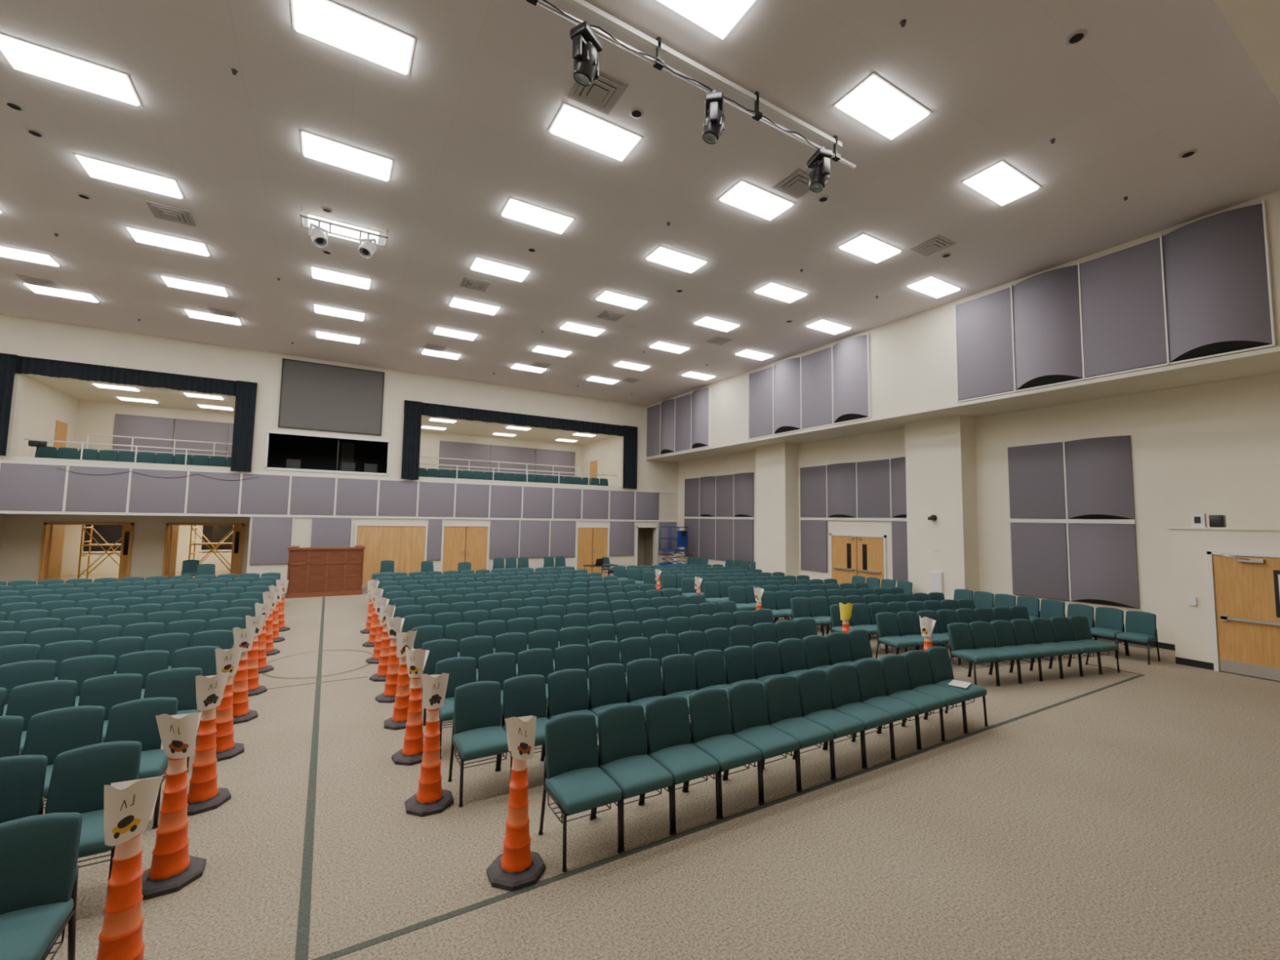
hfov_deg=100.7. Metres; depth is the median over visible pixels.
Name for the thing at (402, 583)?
chair
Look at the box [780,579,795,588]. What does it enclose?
chair
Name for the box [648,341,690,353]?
light
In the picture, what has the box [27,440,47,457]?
video camera
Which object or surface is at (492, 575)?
chair
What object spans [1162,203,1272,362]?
acoustic panel
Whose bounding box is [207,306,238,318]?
ceiling vent
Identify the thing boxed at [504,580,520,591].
chair
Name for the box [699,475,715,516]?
acoustic panel
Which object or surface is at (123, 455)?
chair
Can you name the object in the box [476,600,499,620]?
chair
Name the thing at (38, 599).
chair
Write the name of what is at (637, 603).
chair
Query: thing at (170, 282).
light
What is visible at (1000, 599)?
chair
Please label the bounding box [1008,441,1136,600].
panels
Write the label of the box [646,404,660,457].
acoustic panel
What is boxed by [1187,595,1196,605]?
light switch
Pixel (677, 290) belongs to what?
recessed light
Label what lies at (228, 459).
chair
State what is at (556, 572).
chair
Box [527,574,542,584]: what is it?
chair
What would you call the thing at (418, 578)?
chair
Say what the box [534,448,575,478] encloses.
acoustic panel
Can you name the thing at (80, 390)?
ceiling
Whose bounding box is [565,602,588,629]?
chair
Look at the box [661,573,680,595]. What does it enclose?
chair
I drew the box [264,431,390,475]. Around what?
window
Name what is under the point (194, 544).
frame
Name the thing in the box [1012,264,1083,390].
acoustic panel
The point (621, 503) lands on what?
acoustic panel
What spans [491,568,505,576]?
chair
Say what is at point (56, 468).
hanging cable
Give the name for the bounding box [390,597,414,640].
chair
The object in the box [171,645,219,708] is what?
chair
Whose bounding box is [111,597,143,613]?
chair
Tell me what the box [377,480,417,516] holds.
acoustic panel
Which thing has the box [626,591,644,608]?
chair
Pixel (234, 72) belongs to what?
sprinkler
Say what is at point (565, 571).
chair
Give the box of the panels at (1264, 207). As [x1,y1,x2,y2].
[954,200,1275,402]
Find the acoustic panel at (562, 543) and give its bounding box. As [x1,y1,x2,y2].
[550,520,576,557]
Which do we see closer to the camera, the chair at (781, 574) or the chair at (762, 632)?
the chair at (762, 632)
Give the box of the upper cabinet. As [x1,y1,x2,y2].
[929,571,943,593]
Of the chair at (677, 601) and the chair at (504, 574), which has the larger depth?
the chair at (504, 574)
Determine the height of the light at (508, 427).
0.045 m
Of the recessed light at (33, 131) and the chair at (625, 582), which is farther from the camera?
the chair at (625, 582)
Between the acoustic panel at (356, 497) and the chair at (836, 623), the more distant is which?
the acoustic panel at (356, 497)
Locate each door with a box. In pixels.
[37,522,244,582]
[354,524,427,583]
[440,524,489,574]
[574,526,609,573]
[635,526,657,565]
[829,533,887,587]
[1206,551,1279,680]
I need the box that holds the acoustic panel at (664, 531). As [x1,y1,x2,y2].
[657,521,676,555]
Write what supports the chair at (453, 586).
on the floor at (1139, 818)
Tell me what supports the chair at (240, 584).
on the floor at (1139, 818)
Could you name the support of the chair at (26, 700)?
on the floor at (1139, 818)
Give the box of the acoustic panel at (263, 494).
[240,474,289,514]
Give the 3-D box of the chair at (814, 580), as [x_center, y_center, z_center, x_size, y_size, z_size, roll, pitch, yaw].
[5.052,3.231,14.775,0.482,0.886,0.578,2,-4,-18]
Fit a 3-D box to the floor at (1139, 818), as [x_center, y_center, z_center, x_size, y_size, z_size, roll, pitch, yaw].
[-7.310,3.393,12.213,30.600,0.203,37.200,3,-5,-30]
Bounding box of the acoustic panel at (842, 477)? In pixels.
[826,462,856,517]
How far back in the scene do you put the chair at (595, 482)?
26.00 m
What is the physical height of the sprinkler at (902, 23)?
0.050 m
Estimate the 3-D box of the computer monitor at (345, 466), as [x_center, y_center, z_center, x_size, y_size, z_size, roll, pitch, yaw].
[-11.020,-0.447,20.062,0.440,0.420,0.160,3,-5,-30]
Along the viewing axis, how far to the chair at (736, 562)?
21.73 m
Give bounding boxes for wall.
[0,314,678,581]
[0,513,4,553]
[0,513,250,585]
[15,375,78,457]
[45,524,231,575]
[74,400,582,477]
[581,436,621,486]
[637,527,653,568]
[645,190,1279,462]
[677,372,1279,644]
[1165,526,1279,681]
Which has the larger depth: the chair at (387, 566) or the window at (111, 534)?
the window at (111, 534)
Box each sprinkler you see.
[231,68,237,75]
[899,18,906,27]
[1049,137,1055,143]
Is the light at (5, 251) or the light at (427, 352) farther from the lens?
the light at (427, 352)
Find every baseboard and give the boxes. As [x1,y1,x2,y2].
[1091,635,1175,650]
[1175,657,1213,670]
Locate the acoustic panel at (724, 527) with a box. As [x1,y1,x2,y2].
[715,519,733,560]
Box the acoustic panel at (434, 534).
[426,519,442,560]
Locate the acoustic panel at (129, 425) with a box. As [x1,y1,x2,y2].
[112,413,174,454]
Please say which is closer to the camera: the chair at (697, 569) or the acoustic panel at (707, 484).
the chair at (697, 569)
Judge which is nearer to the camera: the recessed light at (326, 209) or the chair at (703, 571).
the recessed light at (326, 209)
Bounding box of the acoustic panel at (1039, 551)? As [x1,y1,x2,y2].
[1010,522,1069,600]
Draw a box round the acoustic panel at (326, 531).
[311,517,351,547]
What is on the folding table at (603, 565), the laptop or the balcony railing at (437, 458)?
the laptop
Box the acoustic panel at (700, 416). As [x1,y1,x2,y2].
[691,387,708,448]
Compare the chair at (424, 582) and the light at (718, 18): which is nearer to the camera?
the light at (718, 18)
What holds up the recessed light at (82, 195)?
in the ceiling at (1149, 82)
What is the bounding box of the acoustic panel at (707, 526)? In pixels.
[698,519,715,559]
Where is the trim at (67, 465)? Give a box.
[0,460,679,557]
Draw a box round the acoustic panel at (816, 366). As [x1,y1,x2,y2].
[800,346,832,428]
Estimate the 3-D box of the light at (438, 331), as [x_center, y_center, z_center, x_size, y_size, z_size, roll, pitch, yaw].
[-5.579,-4.416,16.061,1.220,0.045,0.610,3,-5,-30]
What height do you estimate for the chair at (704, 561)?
0.886 m
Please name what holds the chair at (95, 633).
on the floor at (1139, 818)
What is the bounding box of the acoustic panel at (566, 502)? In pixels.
[553,488,581,519]
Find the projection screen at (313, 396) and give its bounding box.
[278,358,384,435]
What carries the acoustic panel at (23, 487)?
attached to the wall at (20, 336)
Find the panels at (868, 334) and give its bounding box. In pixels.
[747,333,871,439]
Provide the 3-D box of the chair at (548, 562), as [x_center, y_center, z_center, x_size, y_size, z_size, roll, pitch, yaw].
[-3.697,3.621,21.902,0.482,0.886,0.578,3,-5,-31]
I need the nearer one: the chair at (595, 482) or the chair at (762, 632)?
the chair at (762, 632)
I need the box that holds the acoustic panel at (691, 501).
[684,477,699,516]
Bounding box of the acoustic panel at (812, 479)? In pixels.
[800,465,826,517]
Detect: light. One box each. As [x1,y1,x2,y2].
[0,32,142,106]
[0,245,61,266]
[3,99,25,111]
[22,282,99,302]
[24,127,45,137]
[73,153,184,199]
[75,192,92,199]
[91,382,140,391]
[116,396,159,403]
[124,226,210,256]
[159,275,229,297]
[182,392,223,399]
[183,308,242,324]
[196,404,233,410]
[290,0,415,75]
[300,129,393,181]
[306,213,380,243]
[310,266,371,288]
[313,303,365,320]
[315,330,360,343]
[320,206,333,213]
[321,248,332,254]
[421,349,462,359]
[421,425,446,430]
[428,417,457,422]
[432,326,478,340]
[448,296,501,315]
[469,256,531,281]
[492,432,516,436]
[500,197,574,234]
[506,426,531,430]
[510,363,547,373]
[527,246,536,252]
[531,345,572,356]
[547,102,642,161]
[555,438,577,442]
[559,321,605,336]
[569,21,603,86]
[573,432,595,436]
[586,375,619,384]
[594,289,648,309]
[613,360,650,370]
[629,106,644,118]
[644,245,708,273]
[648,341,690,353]
[654,0,756,40]
[675,288,683,292]
[680,371,715,380]
[693,315,740,331]
[702,90,725,144]
[717,179,795,220]
[733,348,774,360]
[753,281,808,302]
[805,319,852,334]
[806,146,832,192]
[817,195,829,202]
[832,72,932,140]
[837,233,902,262]
[906,275,961,297]
[940,252,951,257]
[961,160,1041,205]
[1065,28,1088,44]
[1177,148,1197,158]
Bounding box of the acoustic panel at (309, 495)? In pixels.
[289,475,335,515]
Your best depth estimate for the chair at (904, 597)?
12.20 m
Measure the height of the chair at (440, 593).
0.886 m
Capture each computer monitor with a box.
[285,458,301,468]
[342,462,355,471]
[364,463,377,472]
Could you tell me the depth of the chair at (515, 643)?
7.37 m
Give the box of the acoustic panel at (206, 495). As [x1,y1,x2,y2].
[186,471,240,513]
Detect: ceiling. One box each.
[0,0,1279,405]
[23,374,616,445]
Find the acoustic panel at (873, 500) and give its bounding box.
[856,458,890,517]
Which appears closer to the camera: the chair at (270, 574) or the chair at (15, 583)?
the chair at (15, 583)
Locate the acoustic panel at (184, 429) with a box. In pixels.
[173,418,229,458]
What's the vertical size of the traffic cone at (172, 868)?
1.135 m
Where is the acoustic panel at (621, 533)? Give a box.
[609,521,634,555]
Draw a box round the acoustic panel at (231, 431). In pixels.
[227,422,233,457]
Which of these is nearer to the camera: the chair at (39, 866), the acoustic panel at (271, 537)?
the chair at (39, 866)
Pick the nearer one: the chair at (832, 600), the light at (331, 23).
the light at (331, 23)
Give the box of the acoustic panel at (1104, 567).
[1067,523,1139,608]
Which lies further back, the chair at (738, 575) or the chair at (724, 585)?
the chair at (738, 575)
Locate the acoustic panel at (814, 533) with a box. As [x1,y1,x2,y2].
[800,520,827,572]
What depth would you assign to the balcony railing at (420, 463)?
22.96 m
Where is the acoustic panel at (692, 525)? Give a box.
[684,518,698,557]
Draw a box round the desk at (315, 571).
[284,545,365,598]
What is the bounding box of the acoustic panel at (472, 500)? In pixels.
[454,484,489,517]
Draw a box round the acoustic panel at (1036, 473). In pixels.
[1007,441,1066,519]
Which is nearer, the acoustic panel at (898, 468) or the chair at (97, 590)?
the chair at (97, 590)
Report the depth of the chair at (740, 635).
8.14 m
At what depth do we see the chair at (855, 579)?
16.13 m
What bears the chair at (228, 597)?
on the floor at (1139, 818)
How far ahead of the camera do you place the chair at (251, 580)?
13.39 m
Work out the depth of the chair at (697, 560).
23.02 m
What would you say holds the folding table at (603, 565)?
on the floor at (1139, 818)
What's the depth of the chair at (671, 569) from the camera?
17.92 m
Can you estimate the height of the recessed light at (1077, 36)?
0.020 m
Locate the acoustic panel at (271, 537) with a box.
[249,516,292,564]
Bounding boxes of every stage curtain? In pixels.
[0,352,17,455]
[230,380,257,472]
[400,400,422,479]
[622,425,637,488]
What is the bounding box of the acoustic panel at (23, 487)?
[0,462,66,511]
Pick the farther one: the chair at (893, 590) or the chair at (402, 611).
the chair at (893, 590)
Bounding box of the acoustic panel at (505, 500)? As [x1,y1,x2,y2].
[489,484,522,517]
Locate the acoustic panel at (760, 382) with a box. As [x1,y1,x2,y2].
[748,366,773,438]
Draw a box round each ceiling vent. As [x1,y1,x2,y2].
[15,274,62,289]
[145,200,195,226]
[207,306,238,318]
[423,343,445,351]
[458,275,490,292]
[529,361,551,368]
[567,69,629,115]
[595,309,625,321]
[620,377,640,382]
[705,336,733,345]
[771,166,810,199]
[909,235,955,256]
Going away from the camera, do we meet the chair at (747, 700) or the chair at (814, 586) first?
the chair at (747, 700)
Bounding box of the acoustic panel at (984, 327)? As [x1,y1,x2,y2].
[955,287,1013,400]
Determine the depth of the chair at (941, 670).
6.81 m
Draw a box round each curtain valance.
[14,355,236,395]
[404,400,623,436]
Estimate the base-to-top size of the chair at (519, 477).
0.886 m
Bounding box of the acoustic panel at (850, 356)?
[832,334,868,422]
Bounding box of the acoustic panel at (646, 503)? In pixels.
[635,491,658,519]
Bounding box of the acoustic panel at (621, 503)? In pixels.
[609,490,634,519]
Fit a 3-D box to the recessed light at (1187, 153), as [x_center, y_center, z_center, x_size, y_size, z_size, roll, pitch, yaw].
[8.107,-4.823,7.850,0.200,0.020,0.200,3,-5,-30]
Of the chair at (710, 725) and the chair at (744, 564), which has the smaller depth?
the chair at (710, 725)
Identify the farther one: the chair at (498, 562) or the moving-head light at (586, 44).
the chair at (498, 562)
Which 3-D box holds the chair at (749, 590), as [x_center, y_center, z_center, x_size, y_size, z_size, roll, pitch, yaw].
[2.890,3.068,13.015,0.482,0.886,0.578,2,-4,-18]
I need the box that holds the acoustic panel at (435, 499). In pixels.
[417,482,454,516]
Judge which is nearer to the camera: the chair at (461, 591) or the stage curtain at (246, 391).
the chair at (461, 591)
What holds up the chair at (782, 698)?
on the floor at (1139, 818)
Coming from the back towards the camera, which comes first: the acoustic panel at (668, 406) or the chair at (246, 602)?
the acoustic panel at (668, 406)
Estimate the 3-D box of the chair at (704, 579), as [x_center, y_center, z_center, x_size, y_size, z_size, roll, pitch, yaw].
[1.860,3.182,14.773,0.482,0.886,0.578,2,-4,-19]
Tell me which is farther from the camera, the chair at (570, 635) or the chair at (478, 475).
the chair at (478, 475)
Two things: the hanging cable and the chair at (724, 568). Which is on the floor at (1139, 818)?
the chair at (724, 568)
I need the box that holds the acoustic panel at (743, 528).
[733,519,753,562]
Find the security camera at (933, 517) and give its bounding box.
[927,515,937,520]
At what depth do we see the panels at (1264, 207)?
9.82 m
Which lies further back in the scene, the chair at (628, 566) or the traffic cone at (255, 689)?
the chair at (628, 566)
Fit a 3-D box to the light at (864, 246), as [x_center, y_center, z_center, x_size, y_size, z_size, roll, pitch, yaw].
[4.648,-4.653,10.715,1.220,0.045,0.610,3,-5,-30]
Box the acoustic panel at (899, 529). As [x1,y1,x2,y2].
[891,521,908,581]
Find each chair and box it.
[0,581,6,585]
[0,585,13,590]
[0,590,19,596]
[0,595,27,608]
[0,602,37,620]
[0,611,6,620]
[0,620,15,631]
[0,631,26,646]
[0,644,39,666]
[0,659,57,715]
[0,687,6,715]
[0,715,23,757]
[0,755,47,823]
[0,812,82,959]
[4,680,77,755]
[7,580,35,590]
[7,608,48,631]
[14,584,44,595]
[17,617,61,644]
[21,588,53,602]
[22,705,105,808]
[27,627,75,659]
[29,594,62,609]
[34,446,57,458]
[37,579,64,588]
[39,600,75,617]
[40,640,93,679]
[44,741,142,914]
[45,582,74,594]
[49,607,88,627]
[54,587,84,599]
[56,447,77,459]
[57,654,115,706]
[62,615,103,639]
[64,592,96,607]
[66,577,92,587]
[75,582,102,592]
[76,598,110,615]
[77,448,97,460]
[77,625,121,655]
[78,673,142,742]
[86,586,115,599]
[89,605,125,625]
[93,577,118,586]
[94,635,143,674]
[97,449,117,461]
[97,591,128,605]
[104,581,130,591]
[104,613,143,636]
[104,697,177,829]
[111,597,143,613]
[115,649,169,698]
[116,585,144,597]
[117,450,137,462]
[120,576,144,585]
[123,622,164,651]
[127,603,161,622]
[129,590,159,604]
[132,580,157,590]
[136,452,155,463]
[143,666,202,772]
[144,632,190,669]
[145,576,168,584]
[145,584,172,595]
[145,595,176,611]
[145,610,182,633]
[155,453,173,464]
[159,579,183,589]
[160,589,188,602]
[163,601,195,620]
[166,619,205,647]
[170,575,192,583]
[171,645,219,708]
[173,453,191,465]
[173,583,199,595]
[177,594,207,609]
[181,560,199,578]
[183,608,217,631]
[184,578,208,588]
[190,587,217,600]
[191,455,208,466]
[191,629,233,649]
[194,574,216,582]
[196,564,215,575]
[196,600,227,617]
[200,582,225,593]
[207,617,244,647]
[208,456,226,466]
[208,592,236,608]
[209,577,231,587]
[217,573,238,582]
[217,586,244,599]
[219,607,252,628]
[226,457,231,466]
[226,581,249,592]
[229,598,258,617]
[233,577,255,586]
[238,591,263,604]
[240,573,259,581]
[244,586,269,592]
[251,580,273,591]
[256,576,277,586]
[261,572,280,579]
[371,573,389,579]
[374,576,393,588]
[377,580,397,588]
[379,560,394,576]
[381,585,402,597]
[385,591,408,604]
[390,572,407,581]
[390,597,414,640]
[394,575,412,585]
[395,604,422,632]
[398,579,417,591]
[402,613,431,632]
[404,584,423,597]
[408,571,425,579]
[408,590,431,604]
[411,625,443,648]
[413,575,431,584]
[416,595,439,613]
[418,467,426,476]
[418,578,437,590]
[420,560,433,575]
[421,639,457,725]
[423,603,449,625]
[425,583,444,595]
[426,468,438,477]
[426,571,442,578]
[431,574,448,583]
[432,588,453,603]
[433,612,461,639]
[435,657,476,759]
[438,469,449,478]
[438,577,456,588]
[440,594,463,612]
[443,570,458,577]
[444,622,475,657]
[445,582,465,594]
[448,680,512,807]
[449,573,466,582]
[450,470,461,478]
[450,601,475,622]
[454,587,475,601]
[457,561,471,573]
[457,577,475,587]
[459,569,474,577]
[459,635,502,712]
[462,470,472,479]
[462,609,488,635]
[464,593,486,609]
[466,573,483,582]
[466,582,484,593]
[472,471,484,479]
[475,569,490,577]
[475,577,492,586]
[475,586,495,599]
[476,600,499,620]
[477,620,506,653]
[477,652,516,718]
[484,471,494,479]
[484,572,499,581]
[485,581,502,591]
[487,591,508,608]
[490,608,515,633]
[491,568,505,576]
[492,557,506,572]
[493,576,509,586]
[494,472,505,480]
[495,632,527,676]
[496,585,515,599]
[498,674,549,770]
[500,572,515,580]
[501,598,523,617]
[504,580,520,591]
[505,472,515,481]
[505,557,519,568]
[506,568,519,575]
[507,617,534,649]
[509,591,528,606]
[510,575,525,585]
[515,473,525,481]
[515,571,530,579]
[515,584,533,597]
[516,606,541,631]
[517,556,529,570]
[517,648,553,702]
[520,568,533,574]
[522,579,538,590]
[524,597,545,616]
[525,474,535,482]
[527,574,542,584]
[528,629,558,672]
[530,589,549,605]
[531,570,545,578]
[534,567,548,574]
[535,475,545,483]
[535,583,552,596]
[535,615,561,647]
[537,712,622,872]
[539,578,555,589]
[542,573,557,583]
[542,604,564,629]
[543,556,555,569]
[543,668,598,760]
[545,475,554,483]
[546,570,559,578]
[546,595,567,614]
[548,567,561,573]
[550,588,568,604]
[553,582,570,595]
[554,475,564,484]
[554,644,589,693]
[555,555,565,569]
[555,577,572,588]
[558,573,573,582]
[559,626,589,665]
[560,569,573,577]
[562,566,574,573]
[562,613,589,644]
[564,476,573,484]
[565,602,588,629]
[568,594,588,615]
[569,587,588,606]
[571,582,588,599]
[572,577,588,593]
[573,476,582,484]
[573,573,588,586]
[574,568,588,582]
[582,477,591,484]
[587,572,601,582]
[587,586,605,600]
[588,576,603,582]
[588,581,604,587]
[588,593,607,603]
[588,600,613,624]
[588,611,617,640]
[588,623,621,661]
[588,640,627,687]
[588,662,645,725]
[591,477,599,485]
[593,703,673,852]
[600,478,608,485]
[601,556,613,575]
[603,575,617,587]
[604,580,620,594]
[606,585,622,601]
[608,591,626,612]
[609,600,631,623]
[612,608,635,636]
[613,565,627,584]
[616,621,651,657]
[620,579,635,592]
[620,636,662,681]
[623,584,639,599]
[626,564,641,578]
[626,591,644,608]
[626,657,662,733]
[627,568,643,587]
[631,598,650,620]
[635,607,657,632]
[639,564,651,577]
[640,568,653,582]
[640,583,655,597]
[641,618,679,651]
[641,695,719,834]
[643,570,661,589]
[644,589,662,607]
[649,633,679,673]
[650,596,670,617]
[652,564,663,571]
[654,567,666,571]
[657,570,671,596]
[657,605,679,629]
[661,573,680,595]
[661,653,696,724]
[662,588,679,604]
[664,564,675,570]
[666,616,690,649]
[667,567,679,573]
[669,595,688,613]
[671,570,684,583]
[675,573,689,595]
[676,564,688,570]
[678,604,699,628]
[678,630,706,666]
[680,567,693,573]
[680,577,696,601]
[685,569,697,577]
[685,688,762,818]
[687,556,694,566]
[688,557,701,567]
[688,564,700,570]
[688,594,705,613]
[689,614,712,642]
[690,573,704,577]
[693,567,705,573]
[693,648,730,703]
[698,569,711,576]
[698,602,718,621]
[699,577,718,607]
[700,558,708,564]
[700,564,711,569]
[702,581,726,604]
[704,573,718,581]
[704,627,730,670]
[706,566,717,573]
[711,569,724,577]
[711,577,725,592]
[711,612,733,644]
[712,564,723,569]
[717,600,737,621]
[718,566,729,573]
[718,573,732,581]
[719,581,734,600]
[724,559,733,569]
[724,569,737,574]
[724,645,764,688]
[725,680,799,804]
[726,576,740,586]
[728,586,755,621]
[728,625,754,653]
[730,566,742,573]
[732,573,745,580]
[733,560,741,566]
[733,610,754,639]
[735,580,750,597]
[737,568,750,576]
[741,560,750,569]
[741,576,755,585]
[745,585,761,613]
[746,572,759,578]
[749,561,755,571]
[750,568,762,575]
[751,580,765,586]
[751,641,782,682]
[752,622,777,644]
[753,608,773,624]
[755,576,768,582]
[759,572,772,580]
[760,591,786,624]
[761,585,788,620]
[763,675,835,791]
[765,579,780,591]
[768,575,782,585]
[772,572,784,577]
[774,590,792,620]
[774,620,797,644]
[777,584,794,620]
[777,638,806,677]
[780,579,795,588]
[782,575,796,585]
[790,596,823,635]
[792,590,822,631]
[794,584,809,595]
[795,579,809,587]
[795,617,817,644]
[795,669,865,779]
[796,574,809,582]
[802,635,831,671]
[808,596,831,635]
[809,578,823,584]
[809,583,825,590]
[809,589,826,626]
[823,578,837,588]
[824,583,839,596]
[825,631,855,666]
[825,663,894,768]
[826,588,842,626]
[827,595,845,633]
[829,604,862,632]
[840,582,854,591]
[842,588,858,599]
[845,595,863,604]
[846,628,879,662]
[850,603,887,653]
[851,575,865,586]
[853,582,868,594]
[853,658,919,758]
[857,587,874,602]
[862,594,880,605]
[866,577,879,592]
[868,602,906,653]
[873,587,889,596]
[875,612,918,658]
[879,654,945,749]
[880,578,896,589]
[880,593,897,604]
[887,601,924,651]
[888,586,904,595]
[896,593,913,603]
[896,611,939,654]
[897,580,912,595]
[902,649,967,740]
[905,600,943,646]
[912,592,928,602]
[916,609,959,664]
[923,600,942,612]
[924,646,987,733]
[928,591,944,601]
[936,608,979,664]
[940,599,959,610]
[946,622,999,686]
[953,588,973,600]
[955,608,976,624]
[956,598,975,609]
[968,621,1021,686]
[973,591,994,608]
[973,607,994,622]
[990,619,1042,684]
[991,606,1012,622]
[993,593,1016,607]
[1008,605,1030,620]
[1010,618,1062,681]
[1016,596,1039,619]
[1030,617,1082,679]
[1040,599,1065,618]
[1048,616,1102,676]
[1066,603,1095,638]
[1067,615,1119,674]
[1089,607,1127,658]
[1115,610,1160,664]
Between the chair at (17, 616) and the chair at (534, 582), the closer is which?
the chair at (17, 616)
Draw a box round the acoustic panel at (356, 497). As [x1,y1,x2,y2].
[335,478,377,515]
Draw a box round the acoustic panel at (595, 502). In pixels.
[582,489,608,519]
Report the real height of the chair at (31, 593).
0.886 m
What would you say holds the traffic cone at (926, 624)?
on the floor at (1139, 818)
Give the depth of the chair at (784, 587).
13.53 m
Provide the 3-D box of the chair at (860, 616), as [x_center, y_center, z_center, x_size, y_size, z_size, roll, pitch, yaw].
[4.435,2.898,10.380,0.482,0.886,0.578,2,-4,-18]
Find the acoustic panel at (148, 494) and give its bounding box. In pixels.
[128,469,186,512]
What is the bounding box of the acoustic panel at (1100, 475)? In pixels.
[1064,435,1134,519]
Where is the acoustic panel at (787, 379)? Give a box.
[773,357,800,433]
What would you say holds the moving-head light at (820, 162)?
hanging from the lighting truss
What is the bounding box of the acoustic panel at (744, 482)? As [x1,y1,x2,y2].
[733,472,754,516]
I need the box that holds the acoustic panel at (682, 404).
[675,393,691,451]
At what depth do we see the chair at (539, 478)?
24.59 m
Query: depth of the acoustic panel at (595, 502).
24.10 m
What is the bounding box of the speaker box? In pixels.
[1190,513,1226,527]
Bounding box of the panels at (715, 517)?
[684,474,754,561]
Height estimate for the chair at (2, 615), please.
0.886 m
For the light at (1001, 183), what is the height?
0.045 m
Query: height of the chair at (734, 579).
0.886 m
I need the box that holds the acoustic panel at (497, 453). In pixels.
[488,444,534,475]
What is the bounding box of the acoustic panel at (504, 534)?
[489,520,519,559]
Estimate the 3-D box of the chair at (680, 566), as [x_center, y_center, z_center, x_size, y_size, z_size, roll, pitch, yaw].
[1.585,3.480,18.875,0.482,0.886,0.578,2,-4,-18]
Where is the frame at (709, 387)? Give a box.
[645,386,711,457]
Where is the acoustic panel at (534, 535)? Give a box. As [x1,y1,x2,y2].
[519,520,549,558]
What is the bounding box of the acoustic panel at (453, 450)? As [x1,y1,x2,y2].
[438,440,489,473]
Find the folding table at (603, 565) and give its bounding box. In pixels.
[582,564,617,575]
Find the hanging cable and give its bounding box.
[56,467,257,480]
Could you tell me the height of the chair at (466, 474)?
0.886 m
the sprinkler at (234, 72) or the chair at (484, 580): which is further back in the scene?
the chair at (484, 580)
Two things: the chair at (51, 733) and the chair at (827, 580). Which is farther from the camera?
the chair at (827, 580)
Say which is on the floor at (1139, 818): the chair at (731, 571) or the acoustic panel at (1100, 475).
the chair at (731, 571)
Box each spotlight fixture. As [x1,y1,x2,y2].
[308,221,328,247]
[358,233,376,258]
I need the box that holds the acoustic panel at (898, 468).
[890,457,906,517]
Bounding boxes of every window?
[81,524,233,552]
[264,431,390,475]
[267,434,387,473]
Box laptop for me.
[591,558,604,565]
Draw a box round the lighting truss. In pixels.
[526,0,856,168]
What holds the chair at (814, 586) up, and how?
on the floor at (1139, 818)
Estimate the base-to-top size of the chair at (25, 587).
0.886 m
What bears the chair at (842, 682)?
on the floor at (1139, 818)
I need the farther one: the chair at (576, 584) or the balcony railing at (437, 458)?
the balcony railing at (437, 458)
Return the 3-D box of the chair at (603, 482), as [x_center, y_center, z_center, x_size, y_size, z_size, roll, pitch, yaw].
[-1.695,0.349,26.073,0.482,0.886,0.578,3,-5,-30]
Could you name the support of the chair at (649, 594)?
on the floor at (1139, 818)
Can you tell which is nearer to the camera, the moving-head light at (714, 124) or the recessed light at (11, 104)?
the moving-head light at (714, 124)
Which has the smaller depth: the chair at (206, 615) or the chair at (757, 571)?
the chair at (206, 615)
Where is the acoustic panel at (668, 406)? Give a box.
[660,399,675,454]
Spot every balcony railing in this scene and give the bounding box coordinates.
[22,438,231,465]
[86,433,232,456]
[419,456,578,476]
[419,462,617,486]
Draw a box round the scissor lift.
[658,526,688,568]
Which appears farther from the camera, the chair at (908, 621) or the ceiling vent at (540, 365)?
the ceiling vent at (540, 365)
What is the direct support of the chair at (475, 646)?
on the floor at (1139, 818)
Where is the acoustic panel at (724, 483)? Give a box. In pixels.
[715,474,733,516]
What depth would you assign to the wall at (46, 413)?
20.10 m
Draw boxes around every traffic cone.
[95,774,163,959]
[142,712,206,900]
[186,671,231,815]
[215,646,244,761]
[232,626,257,724]
[245,613,266,696]
[254,601,274,673]
[262,591,279,656]
[268,585,284,642]
[275,579,289,631]
[360,579,379,633]
[362,586,383,647]
[365,596,389,663]
[368,604,395,681]
[375,615,404,702]
[383,630,417,730]
[391,646,429,765]
[404,672,453,817]
[486,715,545,891]
[654,568,661,590]
[694,576,702,594]
[753,586,764,609]
[839,602,853,633]
[919,615,936,651]
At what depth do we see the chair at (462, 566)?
18.81 m
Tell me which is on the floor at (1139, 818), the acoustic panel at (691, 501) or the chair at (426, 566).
the chair at (426, 566)
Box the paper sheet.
[947,680,971,688]
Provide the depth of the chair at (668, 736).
4.66 m
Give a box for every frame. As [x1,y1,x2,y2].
[77,524,121,578]
[188,525,233,571]
[299,207,388,247]
[645,386,711,457]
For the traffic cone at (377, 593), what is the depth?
10.23 m
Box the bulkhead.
[1213,0,1279,104]
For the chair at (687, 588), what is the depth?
14.78 m
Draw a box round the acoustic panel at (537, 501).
[522,486,552,518]
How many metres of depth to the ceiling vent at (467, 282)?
12.56 m
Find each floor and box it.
[43,570,1279,959]
[262,649,373,688]
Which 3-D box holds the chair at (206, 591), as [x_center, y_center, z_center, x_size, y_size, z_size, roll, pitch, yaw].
[-9.213,2.743,11.119,0.482,0.886,0.578,3,-5,-30]
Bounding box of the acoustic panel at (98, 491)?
[65,466,128,511]
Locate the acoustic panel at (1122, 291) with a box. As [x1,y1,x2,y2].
[1079,237,1167,377]

